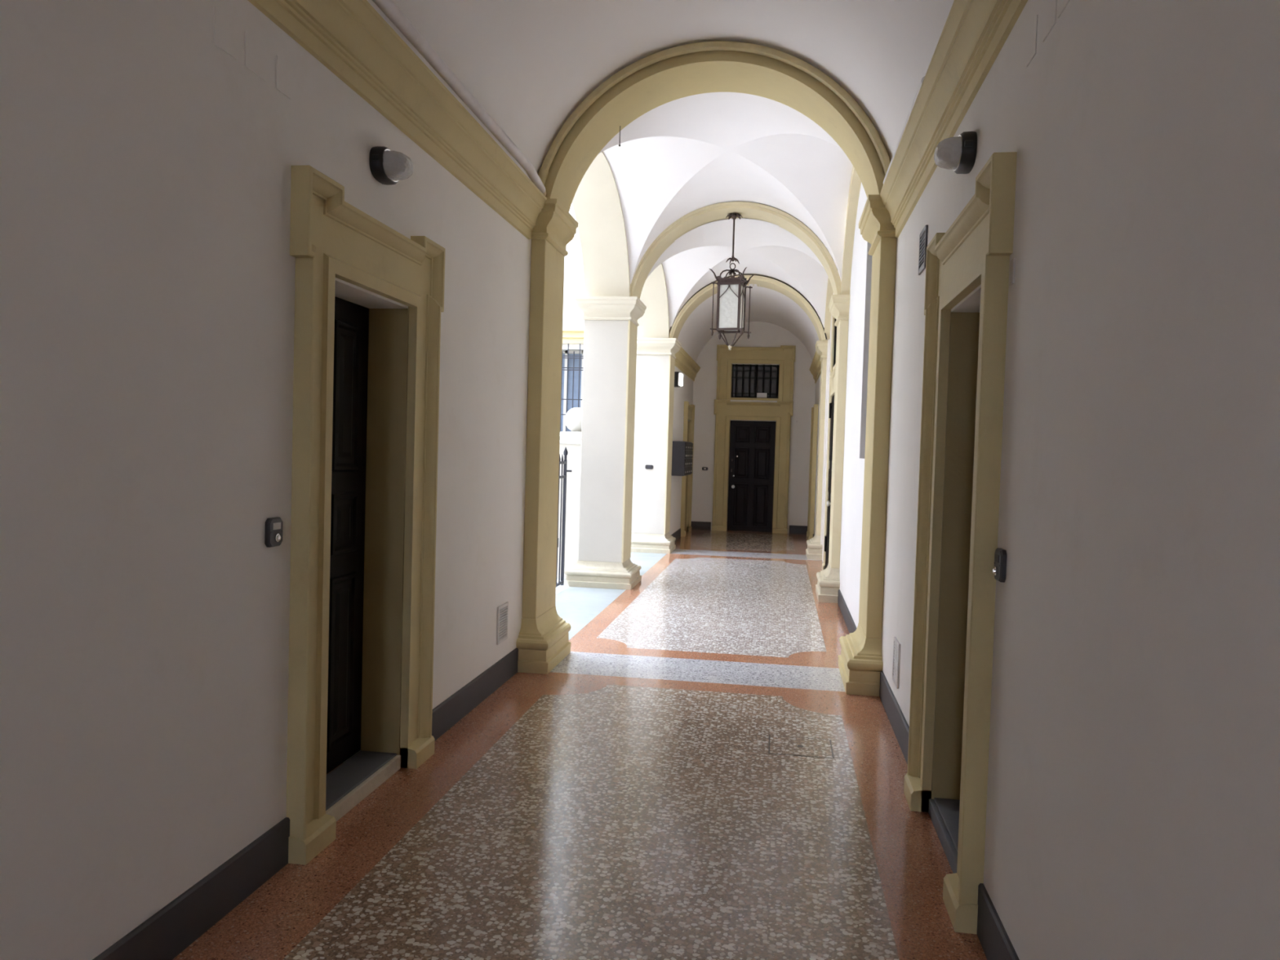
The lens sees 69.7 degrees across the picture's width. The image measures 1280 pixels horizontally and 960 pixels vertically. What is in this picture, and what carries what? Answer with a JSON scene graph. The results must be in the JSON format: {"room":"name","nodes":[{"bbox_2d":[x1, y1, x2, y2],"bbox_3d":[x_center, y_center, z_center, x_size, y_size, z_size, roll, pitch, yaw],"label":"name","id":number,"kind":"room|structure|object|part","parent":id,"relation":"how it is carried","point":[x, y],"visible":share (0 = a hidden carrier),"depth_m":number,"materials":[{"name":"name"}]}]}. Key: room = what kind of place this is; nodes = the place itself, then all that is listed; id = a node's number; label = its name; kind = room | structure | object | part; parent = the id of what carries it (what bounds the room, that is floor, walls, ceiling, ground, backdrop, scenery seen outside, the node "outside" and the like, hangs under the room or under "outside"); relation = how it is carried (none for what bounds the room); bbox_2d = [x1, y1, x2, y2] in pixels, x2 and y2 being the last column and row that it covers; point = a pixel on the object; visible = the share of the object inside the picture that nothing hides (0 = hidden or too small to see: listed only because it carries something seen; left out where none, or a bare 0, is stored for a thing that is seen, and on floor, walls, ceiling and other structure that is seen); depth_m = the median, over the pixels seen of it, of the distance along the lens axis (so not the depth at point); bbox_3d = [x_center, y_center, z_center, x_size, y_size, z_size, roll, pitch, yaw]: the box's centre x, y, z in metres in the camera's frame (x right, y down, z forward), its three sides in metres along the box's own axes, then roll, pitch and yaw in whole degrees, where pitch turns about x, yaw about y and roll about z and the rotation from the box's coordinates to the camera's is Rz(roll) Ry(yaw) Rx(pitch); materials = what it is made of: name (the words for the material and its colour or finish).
{"room":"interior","nodes":[
{"label":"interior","id":0,"kind":"room"},
{"bbox_2d":[0,0,531,959],"bbox_3d":[-1.879,-0.210,1.514,0.580,3.490,10.440,2,2,9],"label":"wall","id":1,"kind":"structure","parent":0,"point":[148,268],"depth_m":2.73,"materials":[{"name":"white paint"}]},
{"bbox_2d":[92,817,289,959],"bbox_3d":[-1.875,1.463,-0.078,0.016,0.172,7.200,2,2,9],"label":"baseboard","id":2,"kind":"structure","parent":1,"relation":"attached to","point":[172,929],"depth_m":2.97,"materials":[{"name":"grey paint"}]},
{"bbox_2d":[213,5,237,59],"bbox_3d":[-1.326,-1.429,2.944,0.003,0.115,0.124,2,2,9],"label":"wall plate","id":3,"kind":"object","parent":1,"relation":"attached to","point":[225,29],"visible":1,"depth_m":2.94,"materials":[{"name":"white paint"}]},
{"bbox_2d":[244,31,266,80],"bbox_3d":[-1.301,-1.434,3.112,0.003,0.115,0.124,2,2,9],"label":"wall plate","id":4,"kind":"object","parent":1,"relation":"attached to","point":[255,51],"visible":1,"depth_m":3.11,"materials":[{"name":"white paint"}]},
{"bbox_2d":[264,516,283,547],"bbox_3d":[-1.312,0.188,3.312,0.034,0.104,0.092,2,2,9],"label":"bell","id":5,"kind":"object","parent":1,"relation":"attached to","point":[273,526],"visible":1,"depth_m":3.29,"materials":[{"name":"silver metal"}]},
{"bbox_2d":[275,55,292,99],"bbox_3d":[-1.274,-1.439,3.290,0.003,0.115,0.100,2,2,9],"label":"wall plate","id":6,"kind":"object","parent":1,"relation":"attached to","point":[283,70],"visible":1,"depth_m":3.29,"materials":[{"name":"white paint"}]},
{"bbox_2d":[285,164,444,865],"bbox_3d":[-1.265,0.129,4.087,0.287,2.600,1.370,2,2,9],"label":"door surround","id":7,"kind":"object","parent":1,"relation":"attached to","point":[340,251],"visible":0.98,"depth_m":4.37,"materials":[{"name":"beige stone"}]},
{"bbox_2d":[326,296,368,773],"bbox_3d":[-1.394,0.263,4.110,0.125,2.173,0.806,2,2,9],"label":"door","id":8,"kind":"structure","parent":7,"relation":"attached to","point":[351,333],"depth_m":4.32,"materials":[{"name":"brown wood"}]},
{"bbox_2d":[368,146,413,185],"bbox_3d":[-1.087,-1.392,4.072,0.148,0.147,0.258,2,2,9],"label":"lamp","id":9,"kind":"object","parent":1,"relation":"attached to","point":[387,166],"visible":1,"depth_m":4.00,"materials":[{"name":"black plastic"}]},
{"bbox_2d":[248,0,546,239],"bbox_3d":[-1.492,-1.685,1.358,0.132,0.281,10.330,2,2,9],"label":"crown molding","id":10,"kind":"structure","parent":1,"relation":"attached to","point":[350,38],"depth_m":4.18,"materials":[{"name":"beige stone"}]},
{"bbox_2d":[372,0,924,195],"bbox_3d":[-0.282,-2.329,1.200,2.499,1.052,10.419,2,2,9],"label":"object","id":11,"kind":"structure","parent":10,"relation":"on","point":[390,10],"depth_m":6.16,"materials":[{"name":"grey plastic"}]},
{"bbox_2d":[431,648,518,740],"bbox_3d":[-1.000,1.299,5.674,0.016,0.172,1.700,2,2,9],"label":"baseboard","id":12,"kind":"structure","parent":1,"relation":"attached to","point":[455,708],"depth_m":5.54,"materials":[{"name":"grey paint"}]},
{"bbox_2d":[496,601,508,644],"bbox_3d":[-0.918,0.956,6.147,0.012,0.253,0.220,2,2,9],"label":"air vent","id":13,"kind":"object","parent":1,"relation":"in","point":[502,610],"visible":1,"depth_m":6.14,"materials":[{"name":"white plastic"}]},
{"bbox_2d":[172,528,986,959],"bbox_3d":[0.528,1.364,7.649,3.550,0.001,23.200,2,2,9],"label":"floor","id":14,"kind":"structure","parent":0,"point":[628,799],"depth_m":4.01,"materials":[{"name":"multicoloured stone"}]},
{"bbox_2d":[325,750,400,821],"bbox_3d":[-1.339,1.389,4.134,0.212,0.075,0.806,2,2,9],"label":"step","id":15,"kind":"structure","parent":14,"relation":"on","point":[348,784],"depth_m":4.19,"materials":[{"name":"grey stone"}]},
{"bbox_2d":[515,198,577,674],"bbox_3d":[-0.664,-0.309,6.795,0.237,3.330,0.722,2,2,9],"label":"pilaster","id":16,"kind":"object","parent":14,"relation":"on","point":[542,642],"visible":0.94,"depth_m":6.62,"materials":[{"name":"beige stone"}]},
{"bbox_2d":[544,50,891,212],"bbox_3d":[0.548,-2.665,6.615,3.278,1.461,0.550,2,2,9],"label":"archway","id":17,"kind":"object","parent":16,"relation":"on","point":[663,82],"visible":0.42,"depth_m":6.52,"materials":[{"name":"beige stone"}]},
{"bbox_2d":[564,296,646,590],"bbox_3d":[-0.383,-0.435,10.868,0.789,3.330,0.794,2,2,9],"label":"pier","id":18,"kind":"object","parent":14,"relation":"on","point":[611,322],"visible":1,"depth_m":10.60,"materials":[{"name":"white paint"}]},
{"bbox_2d":[555,447,572,586],"bbox_3d":[-1.073,0.456,8.907,0.101,1.580,3.156,2,2,9],"label":"iron gate","id":19,"kind":"object","parent":18,"relation":"attached to","point":[564,464],"visible":0.13,"depth_m":10.41,"materials":[{"name":"black metal"}]},
{"bbox_3d":[-1.122,1.205,8.913,0.024,0.028,3.110,2,2,9],"label":"rail","id":20,"kind":"part","parent":19,"relation":"part of","materials":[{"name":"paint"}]},
{"bbox_2d":[572,151,630,296],"bbox_3d":[-0.626,-3.072,8.685,0.520,2.070,4.250,2,2,9],"label":"arch","id":21,"kind":"object","parent":18,"relation":"on","point":[596,202],"visible":0.15,"depth_m":10.13,"materials":[{"name":"beige paint"}]},
{"bbox_2d":[636,263,669,337],"bbox_3d":[-0.013,-3.188,12.712,0.520,2.070,3.900,2,2,9],"label":"arch","id":22,"kind":"object","parent":18,"relation":"on","point":[655,322],"visible":0.06,"depth_m":14.03,"materials":[{"name":"beige paint"}]},
{"bbox_2d":[629,200,841,298],"bbox_3d":[1.111,-2.809,10.564,3.304,1.520,0.488,2,2,9],"label":"archway","id":23,"kind":"object","parent":18,"relation":"on","point":[693,220],"visible":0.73,"depth_m":10.47,"materials":[{"name":"beige paint"}]},
{"bbox_2d":[709,213,755,350],"bbox_3d":[1.065,-2.286,10.620,0.443,1.570,0.443,2,2,20],"label":"hanging lantern","id":24,"kind":"object","parent":23,"relation":"hanging from","point":[731,291],"visible":1,"depth_m":10.53,"materials":[{"name":"brown metal"}]},
{"bbox_3d":[0.851,-1.959,10.531,0.093,0.620,0.034,1,2,-17],"label":"corner rod","id":25,"kind":"part","parent":24,"relation":"part of","materials":[{"name":"brown metal"}]},
{"bbox_3d":[1.015,-1.987,10.516,0.218,0.495,0.004,2,2,20],"label":"glass pane","id":26,"kind":"part","parent":24,"relation":"part of","materials":[{"name":"white glass"}]},
{"bbox_3d":[1.056,-1.979,10.631,0.272,0.525,0.272,2,2,20],"label":"frame","id":27,"kind":"part","parent":24,"relation":"part of","materials":[{"name":"brown metal"}]},
{"bbox_3d":[1.072,-2.533,10.612,0.125,0.063,0.125,3,2,25],"label":"crown","id":28,"kind":"part","parent":24,"relation":"part of","materials":[{"name":"brown metal"}]},
{"bbox_3d":[1.079,-2.771,10.604,0.040,0.500,0.040,2,2,9],"label":"suspension rod","id":29,"kind":"part","parent":24,"relation":"part of","materials":[{"name":"brown metal"}]},
{"bbox_3d":[1.170,-1.984,10.590,0.004,0.495,0.218,2,2,20],"label":"glass pane","id":30,"kind":"part","parent":24,"relation":"part of","materials":[{"name":"white glass"}]},
{"bbox_3d":[1.155,-1.947,10.427,0.034,0.620,0.093,1,2,-17],"label":"corner rod","id":31,"kind":"part","parent":24,"relation":"part of","materials":[{"name":"brown metal"}]},
{"bbox_3d":[1.259,-1.954,10.731,0.093,0.620,0.034,1,2,-17],"label":"corner rod","id":32,"kind":"part","parent":24,"relation":"part of","materials":[{"name":"brown metal"}]},
{"bbox_2d":[631,337,681,554],"bbox_3d":[0.160,-0.543,14.638,0.836,3.330,0.801,2,2,9],"label":"pier","id":33,"kind":"object","parent":14,"relation":"on","point":[655,357],"visible":0.73,"depth_m":14.34,"materials":[{"name":"white paint"}]},
{"bbox_2d":[644,464,653,469],"bbox_3d":[0.141,-0.204,14.342,0.120,0.064,0.024,2,2,9],"label":"bell","id":34,"kind":"object","parent":33,"relation":"attached to","point":[646,466],"visible":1,"depth_m":14.33,"materials":[{"name":"silver metal"}]},
{"bbox_2d":[668,273,830,341],"bbox_3d":[1.688,-2.866,14.330,3.256,1.420,0.568,2,2,9],"label":"archway","id":35,"kind":"object","parent":33,"relation":"on","point":[763,281],"visible":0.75,"depth_m":14.17,"materials":[{"name":"beige paint"}]},
{"bbox_2d":[768,734,834,758],"bbox_3d":[0.879,1.460,5.038,0.344,0.002,0.324,2,2,9],"label":"access cover","id":36,"kind":"object","parent":14,"relation":"on","point":[778,744],"visible":1,"depth_m":5.03,"materials":[{"name":"stone"}]},
{"bbox_2d":[805,340,827,559],"bbox_3d":[2.769,-0.458,14.345,0.225,3.330,0.754,2,2,9],"label":"pilaster","id":37,"kind":"object","parent":14,"relation":"on","point":[814,550],"visible":0.85,"depth_m":14.09,"materials":[{"name":"beige paint"}]},
{"bbox_2d":[815,294,850,603],"bbox_3d":[2.156,-0.343,10.318,0.225,3.330,0.804,2,2,9],"label":"pilaster","id":38,"kind":"object","parent":14,"relation":"on","point":[828,585],"visible":0.98,"depth_m":10.04,"materials":[{"name":"beige stone"}]},
{"bbox_2d":[838,194,897,696],"bbox_3d":[1.609,-0.233,6.518,0.237,3.330,0.854,2,2,9],"label":"pilaster","id":39,"kind":"object","parent":14,"relation":"on","point":[860,664],"visible":0.91,"depth_m":6.23,"materials":[{"name":"beige stone"}]},
{"bbox_2d":[928,797,959,873],"bbox_3d":[1.344,1.480,3.729,0.212,0.075,0.806,2,2,9],"label":"step","id":40,"kind":"structure","parent":14,"relation":"on","point":[944,813],"depth_m":3.88,"materials":[{"name":"grey stone"}]},
{"bbox_2d":[366,0,954,179],"bbox_3d":[-0.280,-2.371,1.209,2.806,1.242,10.440,2,2,9],"label":"ceiling","id":41,"kind":"structure","parent":0,"point":[530,64],"depth_m":5.60,"materials":[{"name":"paint"}]},
{"bbox_2d":[669,366,693,534],"bbox_3d":[0.430,-0.666,16.612,0.580,3.540,4.500,2,2,9],"label":"wall","id":42,"kind":"structure","parent":0,"point":[682,393],"depth_m":16.40,"materials":[{"name":"white paint"}]},
{"bbox_2d":[671,528,680,541],"bbox_3d":[0.597,1.007,16.103,0.016,0.160,2.050,2,2,9],"label":"baseboard","id":43,"kind":"structure","parent":42,"relation":"attached to","point":[677,535],"depth_m":16.52,"materials":[{"name":"grey paint"}]},
{"bbox_2d":[674,371,683,386],"bbox_3d":[0.634,-1.673,15.313,0.145,0.240,0.250,2,2,9],"label":"wall lamp","id":44,"kind":"object","parent":42,"relation":"attached to","point":[678,377],"visible":0.87,"depth_m":15.19,"materials":[{"name":"black plastic"}]},
{"bbox_2d":[678,373,683,386],"bbox_3d":[0.681,-1.671,15.306,0.050,0.200,0.220,2,2,9],"label":"diffuser","id":45,"kind":"object","parent":44,"relation":"attached to","point":[680,375],"depth_m":15.20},
{"bbox_2d":[671,440,693,475],"bbox_3d":[0.742,-0.377,16.026,0.241,0.580,1.320,2,2,9],"label":"mailbox","id":46,"kind":"object","parent":42,"relation":"attached to","point":[682,451],"visible":0.99,"depth_m":15.38,"materials":[{"name":"metal"}]},
{"bbox_3d":[0.772,-0.290,15.530,0.016,0.128,0.307,2,2,9],"label":"letterbox door","id":47,"kind":"part","parent":46,"relation":"part of","materials":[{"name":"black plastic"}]},
{"bbox_2d":[680,401,694,537],"bbox_3d":[0.831,-0.223,17.803,0.287,2.520,1.390,2,2,9],"label":"door surround","id":48,"kind":"object","parent":42,"relation":"attached to","point":[689,410],"visible":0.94,"depth_m":18.23,"materials":[{"name":"beige stone"}]},
{"bbox_2d":[675,346,700,381],"bbox_3d":[0.869,-2.097,16.813,0.132,0.281,3.890,2,2,9],"label":"crown molding","id":49,"kind":"structure","parent":42,"relation":"attached to","point":[684,362],"depth_m":16.62,"materials":[{"name":"beige paint"}]},
{"bbox_2d":[598,92,853,284],"bbox_3d":[0.819,-2.620,8.609,2.410,1.125,3.550,2,2,9],"label":"ceiling","id":50,"kind":"structure","parent":0,"point":[681,157],"depth_m":8.97,"materials":[{"name":"paint"}]},
{"bbox_2d":[645,217,828,328],"bbox_3d":[1.403,-2.662,12.461,2.410,1.100,3.400,2,2,9],"label":"ceiling","id":51,"kind":"structure","parent":0,"point":[763,247],"depth_m":12.88,"materials":[{"name":"paint"}]},
{"bbox_2d":[677,284,818,362],"bbox_3d":[2.004,-2.713,16.491,2.663,1.090,4.150,2,2,9],"label":"ceiling","id":52,"kind":"structure","parent":0,"point":[768,305],"depth_m":16.31,"materials":[{"name":"paint"}]},
{"bbox_2d":[691,321,815,533],"bbox_3d":[2.344,-1.385,18.871,3.700,4.940,0.580,2,2,9],"label":"wall","id":53,"kind":"structure","parent":0,"point":[762,334],"depth_m":18.54,"materials":[{"name":"white paint"}]},
{"bbox_2d":[691,521,711,529],"bbox_3d":[1.233,0.934,18.804,0.430,0.165,0.016,2,2,9],"label":"baseboard","id":54,"kind":"structure","parent":53,"relation":"attached to","point":[695,525],"depth_m":18.79,"materials":[{"name":"grey paint"}]},
{"bbox_2d":[711,399,793,533],"bbox_3d":[2.267,-0.280,18.678,1.580,2.660,0.287,2,2,9],"label":"door surround","id":55,"kind":"object","parent":53,"relation":"attached to","point":[780,412],"visible":1,"depth_m":18.56,"materials":[{"name":"beige stone"}]},
{"bbox_2d":[727,420,775,532],"bbox_3d":[2.268,-0.076,18.730,0.916,2.248,0.125,2,2,9],"label":"door","id":56,"kind":"structure","parent":55,"relation":"attached to","point":[752,443],"depth_m":18.74,"materials":[{"name":"brown wood"}]},
{"bbox_2d":[715,344,795,400],"bbox_3d":[2.337,-2.163,18.619,1.570,1.100,0.275,2,2,9],"label":"window surround","id":57,"kind":"object","parent":53,"relation":"attached to","point":[784,356],"visible":0.93,"depth_m":18.52,"materials":[{"name":"beige stone"}]},
{"bbox_2d":[731,364,778,398],"bbox_3d":[2.334,-2.003,18.632,0.970,0.690,0.034,2,2,9],"label":"window grille","id":58,"kind":"object","parent":57,"relation":"attached to","point":[735,370],"visible":1,"depth_m":18.62,"materials":[{"name":"metal"}]},
{"bbox_2d":[756,392,767,397],"bbox_3d":[2.466,-1.716,18.600,0.200,0.095,0.010,2,2,9],"label":"notice","id":59,"kind":"object","parent":58,"relation":"attached to","point":[758,394],"visible":1,"depth_m":18.59,"materials":[{"name":"white paper"}]},
{"bbox_2d":[731,364,779,398],"bbox_3d":[2.348,-2.006,18.726,0.970,0.690,0.050,2,2,9],"label":"window","id":60,"kind":"structure","parent":57,"relation":"attached to","point":[746,374],"depth_m":18.73,"materials":[{"name":"black glass"}]},
{"bbox_2d":[789,524,807,533],"bbox_3d":[3.209,1.002,18.506,0.410,0.165,0.016,2,2,9],"label":"baseboard","id":61,"kind":"structure","parent":53,"relation":"attached to","point":[793,529],"depth_m":18.50,"materials":[{"name":"grey paint"}]},
{"bbox_2d":[813,0,1279,959],"bbox_3d":[2.110,-1.154,7.109,0.647,5.240,22.750,2,2,9],"label":"wall","id":62,"kind":"structure","parent":0,"point":[1133,808],"depth_m":1.95,"materials":[{"name":"white paint"}]},
{"bbox_2d":[806,404,817,539],"bbox_3d":[3.364,-0.137,17.420,0.287,2.520,1.390,2,2,9],"label":"door surround","id":63,"kind":"object","parent":62,"relation":"attached to","point":[810,532],"visible":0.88,"depth_m":16.80,"materials":[{"name":"beige stone"}]},
{"bbox_3d":[3.296,-0.139,17.431,0.025,2.520,1.390,2,2,9],"label":"architrave","id":64,"kind":"part","parent":63,"relation":"part of","materials":[{"name":"beige stone"}]},
{"bbox_2d":[809,351,821,383],"bbox_3d":[3.164,-2.019,16.496,0.132,0.281,3.830,2,2,9],"label":"crown molding","id":65,"kind":"structure","parent":62,"relation":"attached to","point":[815,366],"depth_m":16.55,"materials":[{"name":"beige paint"}]},
{"bbox_2d":[822,368,835,570],"bbox_3d":[2.567,-0.086,11.851,0.254,2.740,1.960,2,2,9],"label":"door surround","id":66,"kind":"object","parent":62,"relation":"attached to","point":[832,375],"visible":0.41,"depth_m":12.56,"materials":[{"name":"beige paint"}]},
{"bbox_2d":[824,395,834,568],"bbox_3d":[2.455,0.086,11.874,0.125,2.388,1.278,2,2,9],"label":"door","id":67,"kind":"structure","parent":66,"relation":"attached to","point":[831,405],"depth_m":12.14,"materials":[{"name":"brown wood"}]},
{"bbox_2d":[823,277,833,341],"bbox_3d":[2.587,-2.590,12.207,0.090,1.060,3.729,2,2,9],"label":"rib","id":68,"kind":"object","parent":62,"relation":"attached to","point":[829,290],"visible":0.2,"depth_m":13.69,"materials":[{"name":"beige paint"}]},
{"bbox_2d":[830,315,835,372],"bbox_3d":[2.626,-1.897,11.790,0.242,0.875,1.900,2,2,9],"label":"window surround","id":69,"kind":"object","parent":62,"relation":"attached to","point":[832,366],"visible":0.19,"depth_m":12.46,"materials":[{"name":"beige paint"}]},
{"bbox_3d":[2.517,-1.900,11.807,0.022,0.875,1.900,2,2,9],"label":"molding","id":70,"kind":"part","parent":69,"relation":"part of","materials":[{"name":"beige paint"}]},
{"bbox_3d":[2.538,-1.900,11.804,0.020,0.875,1.900,2,2,9],"label":"architrave","id":71,"kind":"part","parent":69,"relation":"part of","materials":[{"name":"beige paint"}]},
{"bbox_2d":[833,318,836,365],"bbox_3d":[2.548,-1.834,11.804,0.035,0.665,1.300,2,2,9],"label":"window","id":72,"kind":"structure","parent":69,"relation":"attached to","point":[835,328],"depth_m":12.39,"materials":[{"name":"brown wood"}]},
{"bbox_3d":[2.556,-1.834,11.803,0.020,0.665,1.300,2,2,9],"label":"pane","id":73,"kind":"part","parent":72,"relation":"part of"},
{"bbox_2d":[837,589,857,633],"bbox_3d":[1.927,1.303,8.472,0.016,0.150,3.010,2,2,9],"label":"baseboard","id":74,"kind":"structure","parent":62,"relation":"attached to","point":[849,621],"depth_m":8.74,"materials":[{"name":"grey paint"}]},
{"bbox_2d":[840,166,861,294],"bbox_3d":[1.998,-2.519,8.332,0.090,1.140,3.476,2,2,9],"label":"rib","id":75,"kind":"object","parent":62,"relation":"attached to","point":[855,184],"visible":0.38,"depth_m":9.55,"materials":[{"name":"beige paint"}]},
{"bbox_2d":[879,671,909,764],"bbox_3d":[1.482,1.384,5.299,0.016,0.172,1.700,2,2,9],"label":"baseboard","id":76,"kind":"structure","parent":62,"relation":"attached to","point":[898,722],"depth_m":5.34,"materials":[{"name":"grey paint"}]},
{"bbox_2d":[892,636,900,688],"bbox_3d":[1.514,1.076,5.432,0.012,0.263,0.230,2,2,9],"label":"air vent","id":77,"kind":"object","parent":62,"relation":"in","point":[896,645],"visible":1,"depth_m":5.40,"materials":[{"name":"white plastic"}]},
{"bbox_2d":[918,224,928,275],"bbox_3d":[1.516,-1.230,4.925,0.012,0.223,0.220,2,2,9],"label":"air vent","id":78,"kind":"object","parent":62,"relation":"in","point":[924,233],"visible":0.94,"depth_m":4.91,"materials":[{"name":"grey metal"}]},
{"bbox_2d":[880,0,1027,237],"bbox_3d":[0.875,-1.605,1.000,0.132,0.281,10.330,2,2,9],"label":"crown molding","id":79,"kind":"structure","parent":62,"relation":"attached to","point":[974,33],"depth_m":3.96,"materials":[{"name":"beige stone"}]},
{"bbox_2d":[933,131,977,173],"bbox_3d":[1.274,-1.327,3.735,0.148,0.147,0.258,2,2,9],"label":"lamp","id":80,"kind":"object","parent":62,"relation":"attached to","point":[958,153],"visible":1,"depth_m":3.67,"materials":[{"name":"black plastic"}]},
{"bbox_2d":[903,151,1017,933],"bbox_3d":[1.344,0.218,3.692,0.287,2.600,1.370,2,2,9],"label":"door surround","id":81,"kind":"object","parent":62,"relation":"attached to","point":[966,282],"visible":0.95,"depth_m":4.06,"materials":[{"name":"beige stone"}]},
{"bbox_2d":[977,883,1019,959],"bbox_3d":[0.606,1.548,-0.453,0.016,0.172,7.200,2,2,9],"label":"baseboard","id":82,"kind":"structure","parent":62,"relation":"attached to","point":[996,944],"depth_m":2.91,"materials":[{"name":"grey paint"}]},
{"bbox_2d":[992,547,1006,582],"bbox_3d":[1.162,0.276,2.983,0.034,0.104,0.092,2,2,9],"label":"bell","id":83,"kind":"object","parent":62,"relation":"attached to","point":[999,571],"visible":1,"depth_m":2.95,"materials":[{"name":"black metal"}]},
{"bbox_2d":[1008,257,1015,285],"bbox_3d":[1.206,-0.674,2.977,0.006,0.080,0.045,2,2,9],"label":"plate","id":84,"kind":"object","parent":62,"relation":"attached to","point":[1012,263],"visible":1,"depth_m":2.97,"materials":[{"name":"white plastic"}]},
{"bbox_2d":[1026,14,1038,66],"bbox_3d":[1.209,-1.352,2.833,0.003,0.115,0.100,2,2,9],"label":"wall plate","id":85,"kind":"object","parent":62,"relation":"attached to","point":[1033,30],"visible":1,"depth_m":2.83,"materials":[{"name":"white paint"}]},
{"bbox_2d":[1042,0,1057,41],"bbox_3d":[1.180,-1.347,2.646,0.003,0.115,0.124,2,2,9],"label":"wall plate","id":86,"kind":"object","parent":62,"relation":"attached to","point":[1050,6],"visible":1,"depth_m":2.65,"materials":[{"name":"white paint"}]},
{"bbox_2d":[1057,0,1070,17],"bbox_3d":[1.158,-1.343,2.497,0.003,0.115,0.124,2,2,9],"label":"wall plate","id":87,"kind":"object","parent":62,"relation":"attached to","point":[1062,4],"visible":1,"depth_m":2.53,"materials":[{"name":"white paint"}]},
{"label":"outside","id":88,"kind":"structure","parent":0,"visible":0},
{"bbox_2d":[555,577,568,594],"bbox_3d":[-4.306,1.271,10.457,6.850,0.220,9.300,2,2,9],"label":"floor","id":89,"kind":"structure","parent":88,"point":[559,588],"depth_m":10.66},
{"bbox_2d":[556,407,582,578],"bbox_3d":[-0.799,0.151,11.682,0.680,2.142,0.660,2,2,9],"label":"gate post","id":90,"kind":"object","parent":89,"relation":"on","point":[571,440],"visible":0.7,"depth_m":11.39,"materials":[{"name":"paint"}]},
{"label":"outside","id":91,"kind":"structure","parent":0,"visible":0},
{"bbox_2d":[562,203,584,394],"bbox_3d":[-3.434,-3.727,15.129,6.840,9.550,0.480,2,2,9],"label":"wall","id":92,"kind":"structure","parent":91,"point":[574,279],"depth_m":14.54,"materials":[{"name":"paint"}]},
{"bbox_2d":[560,350,583,431],"bbox_3d":[-1.588,-1.378,14.885,1.420,1.440,0.060,2,2,9],"label":"window","id":93,"kind":"structure","parent":92,"relation":"in","point":[565,352],"depth_m":14.81,"materials":[{"name":"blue glass"}]},
{"bbox_2d":[562,329,584,343],"bbox_3d":[-1.599,-2.285,14.608,1.720,0.210,0.080,2,2,9],"label":"lintel","id":94,"kind":"object","parent":92,"relation":"attached to","point":[569,336],"depth_m":14.52,"materials":[{"name":"beige paint"}]},
{"bbox_2d":[560,343,583,431],"bbox_3d":[-1.613,-1.400,14.615,1.450,1.540,0.018,2,2,9],"label":"window grille","id":95,"kind":"object","parent":94,"relation":"attached to","point":[567,355],"visible":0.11,"depth_m":14.52,"materials":[{"name":"metal"}]}
]}

